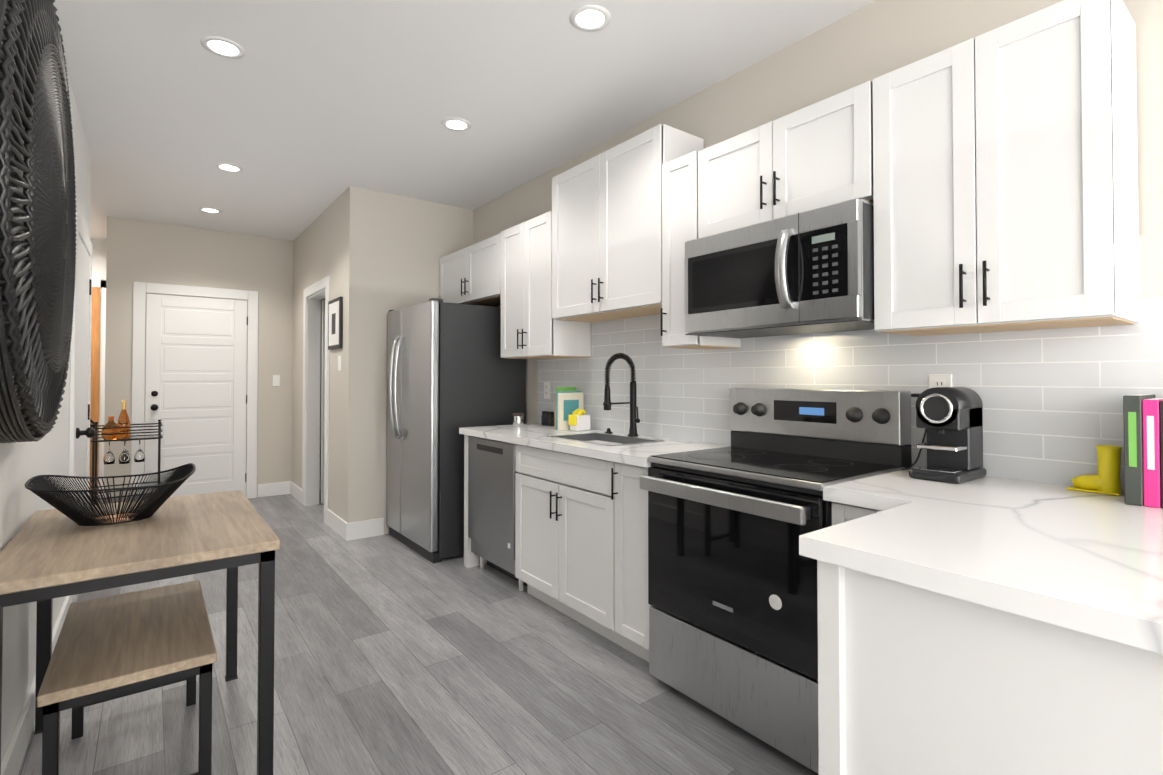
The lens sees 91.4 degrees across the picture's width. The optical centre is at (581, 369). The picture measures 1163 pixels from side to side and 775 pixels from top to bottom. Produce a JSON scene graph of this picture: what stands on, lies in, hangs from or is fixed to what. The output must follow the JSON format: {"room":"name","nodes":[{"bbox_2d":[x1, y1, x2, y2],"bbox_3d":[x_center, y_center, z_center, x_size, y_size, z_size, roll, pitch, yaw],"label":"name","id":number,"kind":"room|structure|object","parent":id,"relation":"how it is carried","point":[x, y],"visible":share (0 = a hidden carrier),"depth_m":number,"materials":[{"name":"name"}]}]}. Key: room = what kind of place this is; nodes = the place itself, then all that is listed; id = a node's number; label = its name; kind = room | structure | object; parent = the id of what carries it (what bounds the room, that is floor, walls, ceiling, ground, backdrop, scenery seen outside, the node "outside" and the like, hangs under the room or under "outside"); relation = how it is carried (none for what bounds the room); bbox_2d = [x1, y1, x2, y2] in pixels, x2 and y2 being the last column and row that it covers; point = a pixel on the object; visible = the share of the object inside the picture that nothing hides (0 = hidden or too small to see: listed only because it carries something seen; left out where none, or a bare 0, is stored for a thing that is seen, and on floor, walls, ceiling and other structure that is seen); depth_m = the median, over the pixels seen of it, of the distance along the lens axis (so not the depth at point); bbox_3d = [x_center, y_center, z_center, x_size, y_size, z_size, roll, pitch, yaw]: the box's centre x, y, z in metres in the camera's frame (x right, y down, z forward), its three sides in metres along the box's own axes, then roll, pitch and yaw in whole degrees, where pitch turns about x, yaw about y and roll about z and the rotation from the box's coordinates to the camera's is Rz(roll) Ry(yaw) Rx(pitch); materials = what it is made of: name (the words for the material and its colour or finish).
{"room":"kitchen","nodes":[
{"label":"kitchen","id":0,"kind":"room"},
{"bbox_2d":[0,0,90,760],"bbox_3d":[-0.864,-0.110,0.481,0.120,2.740,8.320,1,-1,-37],"label":"wall","id":1,"kind":"structure","parent":0,"point":[22,464],"depth_m":1.94,"materials":[{"name":"white paint"}]},
{"bbox_2d":[1,595,70,774],"bbox_3d":[-0.481,1.187,0.069,0.016,0.135,7.230,1,-1,-37],"label":"baseboard","id":2,"kind":"structure","parent":1,"relation":"attached to","point":[14,755],"depth_m":1.89,"materials":[{"name":"white"}]},
{"bbox_2d":[0,0,76,442],"bbox_3d":[-1.548,-0.444,1.611,0.134,1.284,1.284,1,-1,-37],"label":"wall decor","id":3,"kind":"object","parent":1,"relation":"attached to","point":[38,331],"visible":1,"depth_m":1.36,"materials":[{"name":"black"}]},
{"bbox_2d":[68,210,91,602],"bbox_3d":[-2.958,0.234,3.357,0.020,2.135,0.980,1,-1,-37],"label":"door frame","id":4,"kind":"structure","parent":1,"relation":"attached to","point":[81,232],"depth_m":3.00,"materials":[{"name":"white wood"}]},
{"bbox_2d":[74,235,94,601],"bbox_3d":[-2.931,0.276,3.383,0.092,2.028,0.810,1,-1,-37],"label":"door","id":5,"kind":"structure","parent":1,"relation":"in","point":[84,431],"depth_m":3.36,"materials":[{"name":"white wood"}]},
{"bbox_2d":[90,239,105,279],"bbox_3d":[-5.868,-0.035,5.660,2.345,2.740,0.120,1,-1,-37],"label":"wall","id":6,"kind":"structure","parent":0,"point":[99,252],"depth_m":6.11,"materials":[{"name":"beige paint"}]},
{"bbox_2d":[89,287,99,495],"bbox_3d":[-5.514,0.227,5.790,0.910,2.220,0.085,1,-1,-37],"label":"wood door","id":7,"kind":"structure","parent":6,"relation":"in","point":[95,362],"depth_m":6.05,"materials":[{"name":"brown wood"}]},
{"bbox_2d":[92,279,105,494],"bbox_3d":[-5.534,0.188,5.816,1.070,2.300,0.029,1,-1,-37],"label":"door frame","id":8,"kind":"structure","parent":6,"relation":"attached to","point":[101,284],"depth_m":6.09,"materials":[{"name":"white wood"}]},
{"bbox_2d":[104,216,324,496],"bbox_3d":[-3.322,-0.029,6.083,2.725,2.740,0.120,1,-1,-37],"label":"wall","id":9,"kind":"structure","parent":0,"point":[146,251],"depth_m":5.73,"materials":[{"name":"beige paint"}]},
{"bbox_2d":[131,282,257,498],"bbox_3d":[-3.800,0.257,5.629,1.030,2.155,0.020,1,-1,-37],"label":"door frame","id":10,"kind":"structure","parent":9,"relation":"attached to","point":[141,290],"depth_m":5.59,"materials":[{"name":"white wood"}]},
{"bbox_2d":[144,294,247,496],"bbox_3d":[-3.775,0.303,5.602,0.838,2.038,0.091,1,-1,-37],"label":"back door","id":11,"kind":"structure","parent":9,"relation":"in","point":[196,379],"depth_m":5.63,"materials":[{"name":"white wood"}]},
{"bbox_2d":[258,481,289,497],"bbox_3d":[-3.747,1.268,5.657,1.555,0.135,0.016,1,-1,-37],"label":"baseboard","id":12,"kind":"structure","parent":9,"relation":"attached to","point":[273,489],"depth_m":6.01,"materials":[{"name":"white wood"}]},
{"bbox_2d":[272,375,279,385],"bbox_3d":[-3.253,0.121,6.051,0.070,0.120,0.010,1,-1,-37],"label":"light switch","id":13,"kind":"object","parent":9,"relation":"attached to","point":[276,380],"visible":1,"depth_m":6.05,"materials":[{"name":"white plastic"}]},
{"bbox_2d":[291,190,345,519],"bbox_3d":[-2.490,-0.038,5.402,0.120,2.740,2.210,1,-1,-37],"label":"wall","id":14,"kind":"structure","parent":0,"point":[318,247],"depth_m":4.93,"materials":[{"name":"beige paint"}]},
{"bbox_2d":[302,275,329,524],"bbox_3d":[-2.416,0.265,5.285,0.138,2.130,0.980,1,-1,-37],"label":"door frame","id":15,"kind":"structure","parent":14,"relation":"attached to","point":[315,294],"depth_m":5.58,"materials":[{"name":"white wood"}]},
{"bbox_2d":[321,300,324,503],"bbox_3d":[-2.249,0.323,5.824,0.760,2.010,0.100,1,-1,-37],"label":"hall door","id":16,"kind":"structure","parent":14,"relation":"in","point":[322,400],"depth_m":5.61,"materials":[{"name":"white wood"}]},
{"bbox_2d":[328,296,342,349],"bbox_3d":[-2.032,-0.374,4.681,0.024,0.410,0.380,1,-1,-37],"label":"framed picture","id":17,"kind":"object","parent":14,"relation":"attached to","point":[335,323],"visible":0.96,"depth_m":4.63,"materials":[{"name":"black"}]},
{"bbox_2d":[290,481,383,540],"bbox_3d":[-2.359,1.263,5.322,0.286,0.135,2.226,1,-1,-37],"label":"baseboard","id":18,"kind":"structure","parent":14,"relation":"attached to","point":[342,528],"depth_m":4.47,"materials":[{"name":"white"}]},
{"bbox_2d":[338,356,340,370],"bbox_3d":[-1.959,-0.050,4.594,0.010,0.120,0.080,1,-1,-37],"label":"light switch","id":19,"kind":"object","parent":14,"relation":"attached to","point":[339,363],"visible":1,"depth_m":4.58,"materials":[{"name":"white plastic"}]},
{"bbox_2d":[344,186,472,533],"bbox_3d":[-1.416,-0.048,4.754,1.050,2.740,0.120,1,-1,-37],"label":"wall","id":20,"kind":"structure","parent":0,"point":[397,247],"depth_m":4.52,"materials":[{"name":"beige paint"}]},
{"bbox_2d":[18,490,818,774],"bbox_3d":[-1.845,1.311,2.277,4.940,0.050,12.400,1,-1,-37],"label":"floor","id":21,"kind":"structure","parent":0,"point":[393,656],"depth_m":2.25,"materials":[{"name":"grey wood"}]},
{"bbox_2d":[90,400,162,504],"bbox_3d":[-3.878,0.793,4.835,0.511,1.060,0.334,1,-1,-37],"label":"bar cart","id":22,"kind":"object","parent":21,"relation":"on","point":[112,430],"visible":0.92,"depth_m":4.79,"materials":[{"name":"black metal"}]},
{"bbox_2d":[101,400,129,439],"bbox_3d":[-3.908,0.422,4.767,0.184,0.319,0.164,1,-1,-37],"label":"bottle","id":23,"kind":"object","parent":22,"relation":"on","point":[123,420],"depth_m":4.79,"materials":[{"name":"orange glass"}]},
{"bbox_2d":[37,580,216,774],"bbox_3d":[-1.422,1.048,1.811,0.377,0.462,0.740,1,-1,-37],"label":"bench","id":24,"kind":"object","parent":21,"relation":"on","point":[108,648],"visible":1,"depth_m":1.64,"materials":[{"name":"brown wood"}]},
{"bbox_2d":[0,490,279,774],"bbox_3d":[-1.423,0.892,1.850,0.635,0.775,0.940,1,-1,-37],"label":"table","id":25,"kind":"object","parent":21,"relation":"on","point":[47,556],"visible":0.88,"depth_m":1.66,"materials":[{"name":"brown wood"}]},
{"bbox_2d":[25,463,195,525],"bbox_3d":[-1.559,0.423,1.904,0.436,0.162,0.356,1,-1,-37],"label":"wire bowl","id":26,"kind":"object","parent":25,"relation":"on","point":[63,500],"visible":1,"depth_m":1.87,"materials":[{"name":"black metal"}]},
{"bbox_2d":[386,298,525,562],"bbox_3d":[-1.020,0.421,4.382,0.819,1.792,0.910,1,-1,-37],"label":"refrigerator","id":27,"kind":"object","parent":21,"relation":"on","point":[450,371],"visible":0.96,"depth_m":4.00,"materials":[{"name":"grey metal"}]},
{"bbox_2d":[468,436,526,590],"bbox_3d":[-0.335,0.868,3.676,0.588,0.878,0.597,1,-1,-37],"label":"dishwasher","id":28,"kind":"object","parent":21,"relation":"on","point":[491,497],"visible":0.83,"depth_m":3.48,"materials":[{"name":"grey metal"}]},
{"bbox_2d":[515,445,598,633],"bbox_3d":[0.131,0.857,3.065,0.584,0.880,0.928,1,-1,-37],"label":"base cabinet","id":29,"kind":"object","parent":21,"relation":"on","point":[557,494],"depth_m":2.91,"materials":[{"name":"white wood"}]},
{"bbox_2d":[459,423,728,468],"bbox_3d":[-0.025,0.400,3.250,0.618,0.040,1.796,1,-1,-37],"label":"countertop","id":30,"kind":"structure","parent":29,"relation":"on","point":[538,436],"depth_m":2.87,"materials":[{"name":"white stone"}]},
{"bbox_2d":[512,413,523,425],"bbox_3d":[-0.436,0.345,3.910,0.078,0.087,0.078,1,-1,-37],"label":"candle tin","id":31,"kind":"object","parent":30,"relation":"on","point":[518,419],"visible":1,"depth_m":3.88,"materials":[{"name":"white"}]},
{"bbox_2d":[541,411,553,425],"bbox_3d":[-0.225,0.342,3.954,0.036,0.096,0.171,1,-1,-37],"label":"spice bottles","id":32,"kind":"object","parent":30,"relation":"on","point":[547,417],"visible":0.88,"depth_m":3.96,"materials":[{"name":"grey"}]},
{"bbox_2d":[554,387,583,429],"bbox_3d":[-0.090,0.250,3.662,0.190,0.270,0.097,1,-1,-37],"label":"cookbook","id":33,"kind":"object","parent":30,"relation":"on","point":[568,401],"visible":0.73,"depth_m":3.61,"materials":[{"name":"beige"}]},
{"bbox_2d":[568,409,589,430],"bbox_3d":[-0.012,0.315,3.565,0.120,0.138,0.082,1,-1,-37],"label":"caddy","id":34,"kind":"object","parent":30,"relation":"on","point":[578,419],"visible":1,"depth_m":3.53,"materials":[{"name":"white plastic"}]},
{"bbox_2d":[555,433,654,444],"bbox_3d":[0.118,0.497,3.085,0.337,0.240,0.537,1,-1,-37],"label":"sink","id":35,"kind":"object","parent":30,"relation":"in","point":[599,438],"depth_m":3.28,"materials":[{"name":"grey metal"}]},
{"bbox_2d":[603,353,642,436],"bbox_3d":[0.228,0.143,3.156,0.244,0.469,0.090,1,-1,-37],"label":"faucet","id":36,"kind":"object","parent":30,"relation":"on","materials":[{"name":"black metal"}]},
{"bbox_2d":[599,461,653,661],"bbox_3d":[0.435,0.851,2.664,0.584,0.880,0.309,1,-1,-37],"label":"base cabinet","id":37,"kind":"object","parent":21,"relation":"on","point":[624,606],"depth_m":2.52,"materials":[{"name":"white wood"}]},
{"bbox_2d":[640,388,911,772],"bbox_3d":[0.722,0.682,2.199,0.688,1.205,0.766,1,-1,-37],"label":"range","id":38,"kind":"object","parent":21,"relation":"on","point":[733,608],"visible":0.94,"depth_m":2.06,"materials":[{"name":"grey"}]},
{"bbox_2d":[832,501,874,524],"bbox_3d":[1.083,0.839,1.808,0.584,0.880,0.281,1,-1,-37],"label":"base cabinet","id":39,"kind":"object","parent":21,"relation":"on","point":[839,512],"depth_m":1.71,"materials":[{"name":"white wood"}]},
{"bbox_2d":[817,561,1162,774],"bbox_3d":[1.104,0.825,0.857,0.570,0.880,1.264,1,-1,-37],"label":"base cabinet","id":40,"kind":"object","parent":21,"relation":"on","point":[989,625],"depth_m":0.99,"materials":[{"name":"white wood"}]},
{"bbox_2d":[799,467,1162,656],"bbox_3d":[1.247,0.369,1.118,1.164,0.040,1.596,1,-1,-37],"label":"countertop","id":41,"kind":"structure","parent":40,"relation":"on","point":[1090,564],"depth_m":1.12,"materials":[{"name":"white stone"}]},
{"bbox_2d":[909,387,986,483],"bbox_3d":[1.216,0.209,1.895,0.240,0.300,0.162,1,-1,-37],"label":"coffee machine","id":42,"kind":"object","parent":41,"relation":"on","point":[950,419],"visible":1,"depth_m":1.85,"materials":[{"name":"grey plastic"}]},
{"bbox_2d":[902,428,926,469],"bbox_3d":[1.212,0.218,2.019,0.117,0.281,0.093,1,-1,-37],"label":"cord","id":43,"kind":"object","parent":42,"relation":"attached to","point":[916,460],"visible":0.46,"depth_m":2.04,"materials":[{"name":"grey rubber"}]},
{"bbox_2d":[1066,445,1122,495],"bbox_3d":[1.496,0.289,1.657,0.056,0.135,0.120,1,-1,-37],"label":"boot","id":44,"kind":"object","parent":41,"relation":"on","point":[1106,479],"visible":1,"depth_m":1.62,"materials":[{"name":"yellow rubber"}]},
{"bbox_2d":[1123,394,1162,507],"bbox_3d":[1.552,0.211,1.493,0.201,0.286,0.152,1,-1,-37],"label":"binders","id":45,"kind":"object","parent":41,"relation":"on","point":[1143,448],"visible":1,"depth_m":1.47,"materials":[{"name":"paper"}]},
{"bbox_2d":[53,0,875,240],"bbox_3d":[-1.845,-1.478,2.318,4.940,0.050,12.400,1,-1,-37],"label":"ceiling","id":46,"kind":"structure","parent":0,"point":[303,114],"depth_m":2.92,"materials":[{"name":"white paint"}]},
{"bbox_2d":[199,207,221,212],"bbox_3d":[-3.295,-1.411,5.044,0.170,0.006,0.170,1,-1,-37],"label":"recessed light","id":47,"kind":"object","parent":46,"relation":"in","point":[209,210],"visible":1,"depth_m":5.04,"materials":[{"name":"white plastic"}]},
{"bbox_2d":[201,36,244,58],"bbox_3d":[-1.612,-1.447,2.556,0.170,0.006,0.170,1,-1,-37],"label":"recessed light","id":48,"kind":"object","parent":46,"relation":"in","point":[222,47],"visible":1,"depth_m":2.55,"materials":[{"name":"white plastic"}]},
{"bbox_2d":[215,163,242,171],"bbox_3d":[-2.494,-1.426,4.020,0.170,0.006,0.170,1,-1,-37],"label":"recessed light","id":49,"kind":"object","parent":46,"relation":"in","point":[228,167],"visible":1,"depth_m":4.01,"materials":[{"name":"white plastic"}]},
{"bbox_2d":[442,118,470,130],"bbox_3d":[-0.733,-1.436,3.334,0.170,0.006,0.170,1,-1,-37],"label":"recessed light","id":50,"kind":"object","parent":46,"relation":"in","point":[456,124],"visible":1,"depth_m":3.33,"materials":[{"name":"white plastic"}]},
{"bbox_2d":[570,5,610,31],"bbox_3d":[0.037,-1.450,2.350,0.170,0.006,0.170,1,-1,-37],"label":"recessed light","id":51,"kind":"object","parent":46,"relation":"in","point":[589,18],"visible":1,"depth_m":2.35,"materials":[{"name":"white"}]},
{"bbox_2d":[473,0,1162,423],"bbox_3d":[1.417,-0.088,1.982,0.120,2.740,7.960,1,-1,-37],"label":"wall","id":52,"kind":"structure","parent":0,"point":[873,40],"depth_m":2.29,"materials":[{"name":"beige paint"}]},
{"bbox_2d":[439,233,500,306],"bbox_3d":[-0.781,-0.735,4.492,0.343,0.434,1.060,1,-1,-37],"label":"upper cabinet","id":53,"kind":"object","parent":52,"relation":"attached to","point":[470,275],"visible":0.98,"depth_m":4.35,"materials":[{"name":"white wood"}]},
{"bbox_2d":[501,211,590,358],"bbox_3d":[-0.268,-0.525,3.811,0.343,0.894,0.636,1,-1,-37],"label":"upper cabinet","id":54,"kind":"object","parent":52,"relation":"attached to","point":[531,328],"visible":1,"depth_m":3.66,"materials":[{"name":"white wood"}]},
{"bbox_2d":[552,124,703,322],"bbox_3d":[0.208,-0.744,3.185,0.343,0.874,0.938,1,-1,-37],"label":"upper cabinet","id":55,"kind":"object","parent":52,"relation":"attached to","point":[607,235],"visible":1,"depth_m":3.03,"materials":[{"name":"white wood"}]},
{"bbox_2d":[660,150,740,349],"bbox_3d":[0.560,-0.546,2.718,0.343,0.884,0.223,1,-1,-37],"label":"upper cabinet","id":56,"kind":"object","parent":52,"relation":"attached to","point":[679,202],"visible":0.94,"depth_m":2.65,"materials":[{"name":"white wood"}]},
{"bbox_2d":[698,81,872,237],"bbox_3d":[0.861,-0.781,2.323,0.343,0.404,0.773,1,-1,-37],"label":"upper cabinet","id":57,"kind":"object","parent":52,"relation":"attached to","point":[819,154],"visible":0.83,"depth_m":2.18,"materials":[{"name":"white painted wood"},{"name":"black metal"}]},
{"bbox_2d":[684,198,873,337],"bbox_3d":[0.817,-0.359,2.282,0.455,0.410,0.768,1,-1,-37],"label":"microwave","id":58,"kind":"object","parent":57,"relation":"attached to","point":[809,271],"visible":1,"depth_m":2.08,"materials":[{"name":"silver metal"}]},
{"bbox_2d":[537,236,1162,491],"bbox_3d":[0.939,0.019,2.504,0.010,0.780,4.170,1,-1,-37],"label":"backsplash","id":59,"kind":"structure","parent":52,"relation":"attached to","point":[1052,402],"depth_m":2.08,"materials":[{"name":"tile"}]},
{"bbox_2d":[544,382,549,398],"bbox_3d":[-0.247,0.152,4.053,0.008,0.120,0.075,1,-1,-37],"label":"outlet","id":60,"kind":"object","parent":59,"relation":"attached to","point":[546,390],"visible":1,"depth_m":4.05,"materials":[{"name":"white plastic"}]},
{"bbox_2d":[928,374,951,388],"bbox_3d":[1.283,0.077,2.033,0.008,0.120,0.075,1,-1,-37],"label":"outlet","id":61,"kind":"object","parent":59,"relation":"attached to","point":[939,380],"visible":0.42,"depth_m":2.03,"materials":[{"name":"white plastic"}]},
{"bbox_2d":[873,0,1139,335],"bbox_3d":[1.279,-0.559,1.769,0.343,0.864,0.605,1,-1,-37],"label":"upper cabinet","id":62,"kind":"object","parent":52,"relation":"attached to","point":[1005,177],"visible":1,"depth_m":1.62,"materials":[{"name":"white wood"}]}
]}

